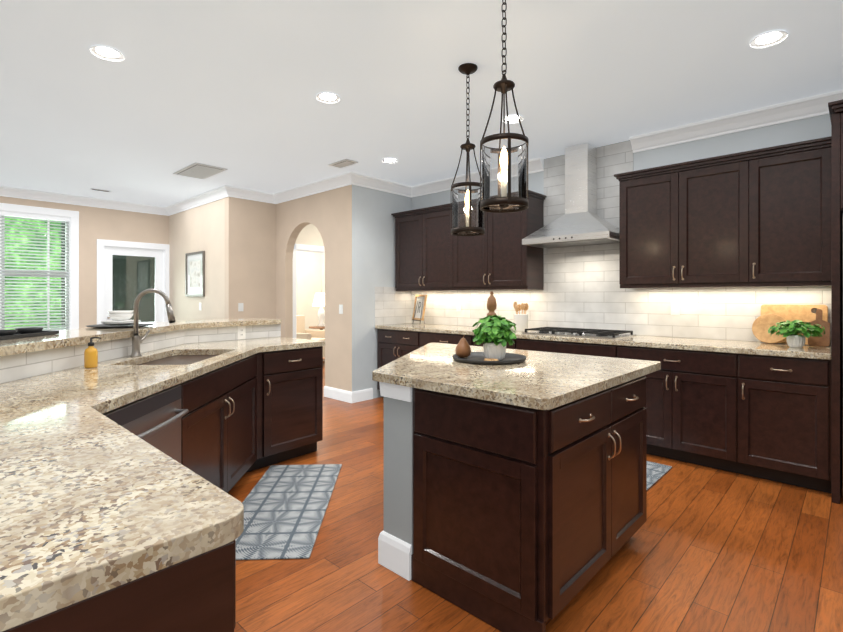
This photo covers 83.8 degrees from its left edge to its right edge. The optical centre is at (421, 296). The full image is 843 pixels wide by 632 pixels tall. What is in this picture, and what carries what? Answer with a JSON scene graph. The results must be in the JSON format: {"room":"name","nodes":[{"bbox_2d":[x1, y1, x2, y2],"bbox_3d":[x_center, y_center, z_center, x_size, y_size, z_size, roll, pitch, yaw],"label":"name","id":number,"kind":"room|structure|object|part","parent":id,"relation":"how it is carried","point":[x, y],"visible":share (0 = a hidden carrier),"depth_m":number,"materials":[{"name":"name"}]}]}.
{"room":"kitchen","nodes":[
{"label":"kitchen","id":0,"kind":"room"},
{"bbox_2d":[0,196,168,328],"bbox_3d":[-6.409,-0.102,5.546,0.140,2.743,6.570,0,0,43],"label":"wall","id":1,"kind":"structure","parent":0,"point":[95,223],"depth_m":7.05,"materials":[{"name":"beige paint"}]},
{"bbox_2d":[0,203,78,330],"bbox_3d":[-5.654,-0.318,6.312,0.200,1.875,1.750,0,0,43],"label":"window","id":2,"kind":"structure","parent":1,"relation":"in","point":[73,278],"depth_m":6.83,"materials":[{"name":"white"}]},
{"bbox_2d":[0,211,68,330],"bbox_3d":[-5.652,-0.337,6.310,0.055,1.620,1.496,0,0,43],"label":"window blinds","id":3,"kind":"object","parent":2,"relation":"attached to","point":[47,219],"visible":1,"depth_m":6.57,"materials":[{"name":"grey plastic"}]},
{"bbox_2d":[0,186,163,214],"bbox_3d":[-6.365,-1.410,5.422,0.095,0.124,6.450,0,0,43],"label":"crown molding","id":4,"kind":"structure","parent":1,"relation":"attached to","point":[5,191],"depth_m":6.86,"materials":[{"name":"white wood"}]},
{"bbox_2d":[97,239,168,323],"bbox_3d":[-4.576,0.200,7.494,0.165,2.139,1.040,0,0,43],"label":"door frame","id":5,"kind":"structure","parent":1,"relation":"attached to","point":[107,250],"depth_m":7.41,"materials":[{"name":"white wood"}]},
{"bbox_2d":[169,198,224,320],"bbox_3d":[-3.408,-0.102,7.138,2.080,2.743,0.148,0,0,43],"label":"wall","id":6,"kind":"structure","parent":0,"point":[199,228],"depth_m":6.98,"materials":[{"name":"beige paint"}]},
{"bbox_3d":[-3.397,-0.340,7.046,0.660,0.660,0.028,0,0,43],"label":"wall art picture","id":7,"kind":"part","parent":6,"relation":"part of"},
{"bbox_2d":[164,185,231,215],"bbox_3d":[-3.350,-1.410,6.955,2.175,0.124,0.095,0,0,43],"label":"crown molding","id":8,"kind":"structure","parent":6,"relation":"attached to","point":[224,191],"depth_m":6.83,"materials":[{"name":"white wood"}]},
{"bbox_2d":[225,197,275,318],"bbox_3d":[-2.396,-0.101,6.610,0.120,2.743,0.700,0,0,43],"label":"wall","id":9,"kind":"structure","parent":0,"point":[250,255],"depth_m":6.54,"materials":[{"name":"beige paint"}]},
{"bbox_2d":[238,303,242,310],"bbox_3d":[-2.471,0.140,6.433,0.011,0.114,0.070,0,0,43],"label":"switch plate","id":10,"kind":"object","parent":9,"relation":"attached to","point":[240,306],"depth_m":6.43,"materials":[{"name":"white plastic"}]},
{"bbox_2d":[232,186,271,202],"bbox_3d":[-2.352,-1.410,6.500,0.095,0.124,0.600,0,0,43],"label":"crown molding","id":11,"kind":"structure","parent":9,"relation":"attached to","point":[237,192],"depth_m":6.50,"materials":[{"name":"white wood"}]},
{"bbox_2d":[295,224,324,329],"bbox_3d":[-1.819,-0.102,8.034,0.120,2.743,3.330,0,0,43],"label":"wall","id":12,"kind":"structure","parent":0,"point":[310,274],"depth_m":7.87,"materials":[{"name":"paint"}]},
{"bbox_2d":[293,244,324,337],"bbox_3d":[-1.789,0.200,8.067,0.160,2.139,1.100,0,0,43],"label":"trim","id":13,"kind":"structure","parent":12,"relation":"attached to","point":[308,248],"depth_m":7.67,"materials":[{"name":"white wood"}]},
{"bbox_2d":[276,185,351,391],"bbox_3d":[-1.476,-0.102,6.313,1.869,2.743,0.120,0,0,43],"label":"wall","id":14,"kind":"structure","parent":0,"point":[327,215],"depth_m":5.92,"materials":[{"name":"beige paint"}]},
{"bbox_2d":[272,171,359,203],"bbox_3d":[-1.472,-1.410,6.161,1.845,0.124,0.095,0,0,43],"label":"crown molding","id":15,"kind":"structure","parent":14,"relation":"attached to","point":[348,178],"depth_m":6.02,"materials":[{"name":"white wood"}]},
{"bbox_2d":[324,386,353,402],"bbox_3d":[-1.034,1.202,5.807,0.566,0.134,0.016,0,0,43],"label":"baseboard","id":16,"kind":"structure","parent":14,"relation":"attached to","point":[348,396],"depth_m":5.77,"materials":[{"name":"white wood"}]},
{"bbox_2d":[339,305,342,313],"bbox_3d":[-0.991,0.150,5.770,0.070,0.114,0.011,0,0,43],"label":"switch plate","id":17,"kind":"object","parent":14,"relation":"attached to","point":[340,306],"depth_m":5.76,"materials":[{"name":"white plastic"}]},
{"bbox_2d":[352,185,410,397],"bbox_3d":[-0.526,-0.102,6.043,0.128,2.743,1.019,0,0,43],"label":"wall","id":18,"kind":"structure","parent":0,"point":[378,298],"depth_m":5.87,"materials":[{"name":"paint"}]},
{"bbox_2d":[354,388,372,402],"bbox_3d":[-0.712,1.202,5.750,0.016,0.134,0.300,0,0,43],"label":"baseboard","id":19,"kind":"structure","parent":18,"relation":"attached to","point":[366,394],"depth_m":5.74,"materials":[{"name":"white wood"}]},
{"bbox_2d":[356,174,411,196],"bbox_3d":[-0.479,-1.410,5.943,0.095,0.124,0.900,0,0,43],"label":"crown molding","id":20,"kind":"structure","parent":18,"relation":"attached to","point":[366,181],"depth_m":5.96,"materials":[{"name":"white wood"}]},
{"bbox_2d":[0,0,842,206],"bbox_3d":[-1.347,-1.533,3.102,11.800,0.120,10.300,0,0,43],"label":"ceiling","id":21,"kind":"structure","parent":0,"point":[234,87],"depth_m":3.20,"materials":[{"name":"paint"}]},
{"bbox_2d":[90,188,110,191],"bbox_3d":[-4.415,-1.468,6.468,0.080,0.008,0.220,0,0,43],"label":"ceiling air vent slot","id":22,"kind":"object","parent":21,"relation":"attached to","point":[100,190],"visible":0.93,"depth_m":6.46,"materials":[{"name":"white metal"}]},
{"bbox_2d":[89,45,124,61],"bbox_3d":[-1.889,-1.466,2.828,0.178,0.011,0.178,0,0,-2],"label":"recessed light","id":23,"kind":"object","parent":21,"relation":"in","point":[104,53],"depth_m":2.84,"materials":[{"name":"white"}]},
{"bbox_2d":[173,162,227,179],"bbox_3d":[-2.566,-1.462,5.441,0.699,0.020,0.374,0,0,43],"label":"ceiling vent","id":24,"kind":"object","parent":21,"relation":"in","point":[199,170],"depth_m":5.45,"materials":[{"name":"white metal"}]},
{"bbox_2d":[316,92,339,102],"bbox_3d":[-0.687,-1.466,3.457,0.178,0.011,0.178,0,0,-2],"label":"recessed light","id":25,"kind":"object","parent":21,"relation":"in","point":[326,97],"depth_m":3.47,"materials":[{"name":"white"}]},
{"bbox_2d":[328,158,358,167],"bbox_3d":[-0.851,-1.462,5.114,0.347,0.020,0.193,0,0,43],"label":"ceiling vent","id":26,"kind":"object","parent":21,"relation":"in","point":[346,162],"depth_m":5.13,"materials":[{"name":"white metal"}]},
{"bbox_2d":[382,158,397,162],"bbox_3d":[-0.339,-1.466,5.047,0.178,0.011,0.178,0,0,16],"label":"recessed light","id":27,"kind":"object","parent":21,"relation":"in","point":[386,160],"depth_m":5.06,"materials":[{"name":"white"}]},
{"bbox_2d":[451,63,484,235],"bbox_3d":[0.298,-0.938,3.017,0.219,1.068,0.219,0,0,43],"label":"pendant lantern","id":28,"kind":"object","parent":21,"relation":"hanging from","point":[467,69],"visible":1,"depth_m":3.01,"materials":[{"name":"brown metal"}]},
{"bbox_3d":[0.298,-0.559,3.017,0.202,0.291,0.202,0,0,43],"label":"glass","id":29,"kind":"part","parent":28,"relation":"part of","materials":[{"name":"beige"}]},
{"bbox_2d":[480,0,528,212],"bbox_3d":[0.378,-0.938,2.150,0.219,1.068,0.219,0,0,43],"label":"pendant lantern","id":30,"kind":"object","parent":21,"relation":"hanging from","point":[502,201],"visible":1,"depth_m":2.15,"materials":[{"name":"brown metal"}]},
{"bbox_3d":[0.378,-0.559,2.150,0.202,0.291,0.202,0,0,43],"label":"glass","id":31,"kind":"part","parent":30,"relation":"part of","materials":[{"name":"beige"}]},
{"bbox_2d":[502,115,523,122],"bbox_3d":[0.749,-1.466,3.868,0.178,0.011,0.178,0,0,-2],"label":"recessed light","id":32,"kind":"object","parent":21,"relation":"in","point":[512,119],"depth_m":3.88,"materials":[{"name":"white"}]},
{"bbox_2d":[749,30,787,47],"bbox_3d":[1.973,-1.466,2.673,0.178,0.011,0.178,0,0,34],"label":"recessed light","id":33,"kind":"object","parent":21,"relation":"in","point":[770,38],"depth_m":2.68,"materials":[{"name":"white"}]},
{"bbox_2d":[228,357,842,631],"bbox_3d":[-1.347,1.330,3.102,11.800,0.120,10.300,0,0,43],"label":"floor","id":34,"kind":"structure","parent":0,"point":[705,549],"depth_m":2.20,"materials":[{"name":"brown wood"}]},
{"bbox_2d":[0,416,322,631],"bbox_3d":[-1.086,0.754,2.273,3.209,1.028,2.653,0,0,43],"label":"kitchen counter","id":35,"kind":"object","parent":34,"relation":"on","point":[146,544],"depth_m":0.73,"materials":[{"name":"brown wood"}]},
{"bbox_2d":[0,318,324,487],"bbox_3d":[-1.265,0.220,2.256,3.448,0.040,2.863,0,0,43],"label":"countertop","id":36,"kind":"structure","parent":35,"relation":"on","point":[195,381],"depth_m":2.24,"materials":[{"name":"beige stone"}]},
{"bbox_2d":[0,327,58,339],"bbox_3d":[-2.025,0.180,2.268,0.170,0.038,0.520,0,0,-3],"label":"serving tray","id":37,"kind":"object","parent":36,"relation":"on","point":[15,333],"visible":1,"depth_m":2.38,"materials":[{"name":"grey"}]},
{"bbox_2d":[84,337,100,367],"bbox_3d":[-1.663,0.278,2.380,0.058,0.154,0.074,0,0,43],"label":"soap dispenser","id":38,"kind":"object","parent":36,"relation":"on","point":[90,356],"visible":1,"depth_m":2.36,"materials":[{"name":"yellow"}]},
{"bbox_2d":[86,311,153,327],"bbox_3d":[-2.014,0.146,3.149,0.390,0.106,0.390,0,0,43],"label":"dishes","id":39,"kind":"object","parent":36,"relation":"on","point":[120,319],"visible":0.96,"depth_m":3.09,"materials":[{"name":"grey ceramic"}]},
{"bbox_2d":[235,464,341,559],"bbox_3d":[-0.837,1.264,2.902,0.530,0.009,1.270,0,0,-3],"label":"area rug","id":40,"kind":"object","parent":34,"relation":"on","point":[285,507],"visible":0.75,"depth_m":2.76,"materials":[{"name":"grey fabric"}]},
{"bbox_2d":[296,315,324,357],"bbox_3d":[-2.169,0.809,8.637,0.740,0.918,0.880,0,0,18],"label":"armchair","id":41,"kind":"object","parent":34,"relation":"on","point":[302,332],"visible":0.1,"depth_m":8.89,"materials":[{"name":"beige fabric"}]},
{"bbox_2d":[309,293,324,362],"bbox_3d":[-1.972,0.594,9.249,0.480,1.349,0.480,0,0,43],"label":"table lamp","id":42,"kind":"object","parent":34,"relation":"on","point":[319,299],"visible":0.71,"depth_m":9.15,"materials":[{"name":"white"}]},
{"bbox_2d":[375,328,418,396],"bbox_3d":[-0.085,0.832,5.879,0.733,0.873,0.637,0,0,43],"label":"base cabinet","id":43,"kind":"object","parent":34,"relation":"on","point":[391,346],"depth_m":5.70,"materials":[{"name":"brown wood"}]},
{"bbox_2d":[419,332,470,347],"bbox_3d":[0.461,0.832,5.370,0.760,0.873,0.637,0,0,43],"label":"base cabinet","id":44,"kind":"object","parent":34,"relation":"on","point":[425,338],"depth_m":5.18,"materials":[{"name":"brown wood"}]},
{"bbox_2d":[471,336,514,348],"bbox_3d":[0.929,0.832,4.933,0.520,0.873,0.637,0,0,43],"label":"base cabinet","id":45,"kind":"object","parent":34,"relation":"on","point":[508,346],"depth_m":4.78,"materials":[{"name":"brown wood"}]},
{"bbox_2d":[378,371,654,631],"bbox_3d":[0.434,0.833,2.412,1.106,0.874,1.126,0,0,43],"label":"kitchen island","id":46,"kind":"object","parent":34,"relation":"on","point":[515,497],"depth_m":1.90,"materials":[{"name":"brown wood"}]},
{"bbox_2d":[372,343,660,410],"bbox_3d":[0.273,0.376,2.665,1.645,0.040,1.328,0,0,43],"label":"island countertop","id":47,"kind":"structure","parent":46,"relation":"on","point":[544,379],"depth_m":2.16,"materials":[{"name":"beige stone"}]},
{"bbox_2d":[452,352,526,364],"bbox_3d":[0.381,0.344,2.652,0.416,0.022,0.416,0,0,43],"label":"round tray","id":48,"kind":"object","parent":47,"relation":"on","point":[480,357],"visible":0.69,"depth_m":2.60,"materials":[{"name":"grey"}]},
{"bbox_2d":[455,334,470,357],"bbox_3d":[0.237,0.278,2.671,0.092,0.134,0.092,0,0,43],"label":"decor","id":49,"kind":"object","parent":48,"relation":"on","point":[463,349],"visible":0.98,"depth_m":2.64,"materials":[{"name":"brown wood"}]},
{"bbox_2d":[484,358,498,360],"bbox_3d":[0.369,0.336,2.493,0.084,0.016,0.067,0,0,43],"label":"ring","id":50,"kind":"object","parent":48,"relation":"on","point":[488,359],"visible":0.62,"depth_m":2.48,"materials":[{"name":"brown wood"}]},
{"bbox_2d":[487,291,496,315],"bbox_3d":[0.419,0.155,2.802,0.068,0.378,0.068,0,0,43],"label":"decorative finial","id":51,"kind":"object","parent":48,"relation":"on","point":[491,304],"visible":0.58,"depth_m":2.78,"materials":[{"name":"brown wood"}]},
{"bbox_2d":[472,314,516,359],"bbox_3d":[0.403,0.220,2.596,0.256,0.249,0.247,0,0,43],"label":"potted plant","id":52,"kind":"object","parent":48,"relation":"on","point":[495,333],"visible":1,"depth_m":2.54,"materials":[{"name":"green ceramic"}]},
{"bbox_3d":[0.405,0.297,2.596,0.128,0.095,0.128,0,0,43],"label":"pot","id":53,"kind":"part","parent":52,"relation":"part of","materials":[{"name":"white ceramic"}]},
{"bbox_2d":[515,340,618,357],"bbox_3d":[1.470,0.832,4.429,0.960,0.873,0.637,0,0,43],"label":"base cabinet","id":54,"kind":"object","parent":34,"relation":"on","point":[556,346],"depth_m":4.15,"materials":[{"name":"brown wood"}]},
{"bbox_2d":[647,461,671,489],"bbox_3d":[1.033,1.264,3.850,1.700,0.009,0.620,0,0,43],"label":"area rug","id":55,"kind":"object","parent":34,"relation":"on","point":[656,472],"visible":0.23,"depth_m":3.39,"materials":[{"name":"grey fabric"}]},
{"bbox_2d":[619,344,738,473],"bbox_3d":[2.127,0.832,3.817,0.835,0.873,0.637,0,0,43],"label":"base cabinet","id":56,"kind":"object","parent":34,"relation":"on","point":[692,403],"depth_m":3.50,"materials":[{"name":"brown wood"}]},
{"bbox_2d":[739,356,826,491],"bbox_3d":[2.615,0.832,3.361,0.500,0.873,0.637,0,0,43],"label":"base cabinet","id":57,"kind":"object","parent":34,"relation":"on","point":[783,399],"depth_m":3.13,"materials":[{"name":"brown wood"}]},
{"bbox_2d":[375,324,826,359],"bbox_3d":[1.217,0.375,4.657,4.312,0.040,0.650,0,0,43],"label":"countertop","id":58,"kind":"structure","parent":57,"relation":"on","point":[741,348],"depth_m":3.84,"materials":[{"name":"beige stone"}]},
{"bbox_2d":[412,295,426,323],"bbox_3d":[-0.017,0.159,6.044,0.128,0.381,0.310,0,0,-25],"label":"framed picture","id":59,"kind":"object","parent":58,"relation":"on","point":[419,308],"visible":1,"depth_m":6.03,"materials":[{"name":"brown wood"}]},
{"bbox_2d":[513,314,527,330],"bbox_3d":[1.050,0.268,4.968,0.156,0.175,0.156,0,0,43],"label":"utensil crock","id":60,"kind":"object","parent":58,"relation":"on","point":[521,321],"visible":0.81,"depth_m":4.90,"materials":[{"name":"white ceramic"}]},
{"bbox_2d":[513,302,528,313],"bbox_3d":[1.050,0.195,4.968,0.166,0.293,0.134,0,0,43],"label":"spoons","id":61,"kind":"object","parent":60,"relation":"in","point":[522,307],"visible":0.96,"depth_m":4.93,"materials":[{"name":"brown wood"}]},
{"bbox_2d":[752,314,785,342],"bbox_3d":[2.662,0.240,3.588,0.230,0.226,0.070,0,0,43],"label":"round cutting board","id":62,"kind":"object","parent":58,"relation":"on","point":[762,324],"visible":0.83,"depth_m":3.60,"materials":[{"name":"brown wood"}]},
{"bbox_2d":[761,304,827,344],"bbox_3d":[2.807,0.205,3.553,0.400,0.296,0.079,0,0,43],"label":"cutting board","id":63,"kind":"object","parent":58,"relation":"on","point":[803,313],"visible":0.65,"depth_m":3.55,"materials":[{"name":"brown wood"}]},
{"bbox_2d":[768,320,824,347],"bbox_3d":[2.643,0.258,3.318,0.317,0.194,0.267,0,0,43],"label":"potted plant","id":64,"kind":"object","parent":58,"relation":"on","point":[792,331],"visible":1,"depth_m":3.28,"materials":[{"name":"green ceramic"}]},
{"bbox_3d":[2.644,0.312,3.318,0.107,0.085,0.108,0,0,43],"label":"pot","id":65,"kind":"part","parent":64,"relation":"part of","materials":[{"name":"white ceramic"}]},
{"bbox_2d":[808,309,829,346],"bbox_3d":[2.866,0.221,3.388,0.120,0.266,0.076,0,0,43],"label":"paddle cutting board","id":66,"kind":"object","parent":58,"relation":"on","point":[823,340],"visible":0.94,"depth_m":3.37,"materials":[{"name":"brown wood"}]},
{"bbox_2d":[827,104,842,503],"bbox_3d":[2.959,0.050,2.990,0.505,2.438,0.713,0,0,43],"label":"tall cabinet","id":67,"kind":"object","parent":34,"relation":"on","point":[835,141],"depth_m":2.90,"materials":[{"name":"brown wood"}]},
{"bbox_2d":[842,190,842,503],"bbox_3d":[3.109,0.372,2.781,0.910,1.775,0.750,0,0,43],"label":"refrigerator","id":68,"kind":"object","parent":67,"relation":"in","point":[842,209],"depth_m":3.27,"materials":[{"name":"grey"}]},
{"bbox_2d":[411,114,830,345],"bbox_3d":[2.434,-0.102,4.055,7.170,2.743,0.128,0,0,43],"label":"wall","id":69,"kind":"structure","parent":0,"point":[582,289],"depth_m":4.51,"materials":[{"name":"white tile"}]},
{"bbox_2d":[395,204,454,290],"bbox_3d":[0.128,-0.569,5.879,0.964,0.983,0.348,0,0,43],"label":"upper cabinet","id":70,"kind":"object","parent":69,"relation":"attached to","point":[424,241],"depth_m":5.72,"materials":[{"name":"brown wood"}]},
{"bbox_2d":[457,302,460,310],"bbox_3d":[0.460,0.120,5.801,0.070,0.114,0.011,0,0,43],"label":"outlet","id":71,"kind":"object","parent":69,"relation":"attached to","point":[458,303],"depth_m":5.79,"materials":[{"name":"white plastic"}]},
{"bbox_2d":[411,157,543,197],"bbox_3d":[0.554,-1.410,5.668,1.980,0.124,0.095,0,0,43],"label":"crown molding","id":72,"kind":"structure","parent":69,"relation":"attached to","point":[535,165],"depth_m":5.69,"materials":[{"name":"white wood"}]},
{"bbox_2d":[455,192,543,290],"bbox_3d":[0.833,-0.569,5.222,0.964,0.983,0.348,0,0,43],"label":"upper cabinet","id":73,"kind":"object","parent":69,"relation":"attached to","point":[493,260],"depth_m":5.03,"materials":[{"name":"brown wood"}]},
{"bbox_2d":[519,142,629,251],"bbox_3d":[1.473,-0.994,4.527,0.860,0.956,0.490,0,0,43],"label":"range hood","id":74,"kind":"object","parent":69,"relation":"attached to","point":[580,225],"depth_m":4.54,"materials":[{"name":"silver metal"}]},
{"bbox_2d":[671,302,679,314],"bbox_3d":[2.237,0.100,4.144,0.070,0.114,0.011,0,0,43],"label":"outlet","id":75,"kind":"object","parent":69,"relation":"attached to","point":[675,308],"depth_m":4.14,"materials":[{"name":"white plastic"}]},
{"bbox_2d":[615,152,750,288],"bbox_3d":[2.205,-0.569,3.943,0.947,0.983,0.348,0,0,43],"label":"upper cabinet","id":76,"kind":"object","parent":69,"relation":"attached to","point":[681,225],"depth_m":3.78,"materials":[{"name":"brown wood"}]},
{"bbox_2d":[630,89,842,152],"bbox_3d":[2.518,-1.410,3.836,1.550,0.124,0.095,0,0,43],"label":"crown molding","id":77,"kind":"structure","parent":69,"relation":"attached to","point":[804,108],"depth_m":3.79,"materials":[{"name":"white wood"}]},
{"bbox_2d":[751,140,826,286],"bbox_3d":[2.724,-0.569,3.459,0.473,0.983,0.348,0,0,43],"label":"upper cabinet","id":78,"kind":"object","parent":69,"relation":"attached to","point":[769,217],"depth_m":3.34,"materials":[{"name":"brown wood"}]},
{"label":"outside","id":79,"kind":"structure","parent":0,"visible":0},
{"bbox_2d":[5,216,60,329],"bbox_3d":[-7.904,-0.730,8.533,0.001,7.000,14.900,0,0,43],"label":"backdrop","id":80,"kind":"structure","parent":79,"point":[31,268],"depth_m":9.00,"materials":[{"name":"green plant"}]},
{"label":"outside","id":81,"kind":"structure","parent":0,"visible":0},
{"bbox_2d":[61,221,154,327],"bbox_3d":[-5.495,0.020,8.624,0.800,2.700,1.660,0,0,43],"label":"outside","id":82,"kind":"object","parent":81,"point":[151,284],"depth_m":9.00,"materials":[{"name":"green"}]}
]}

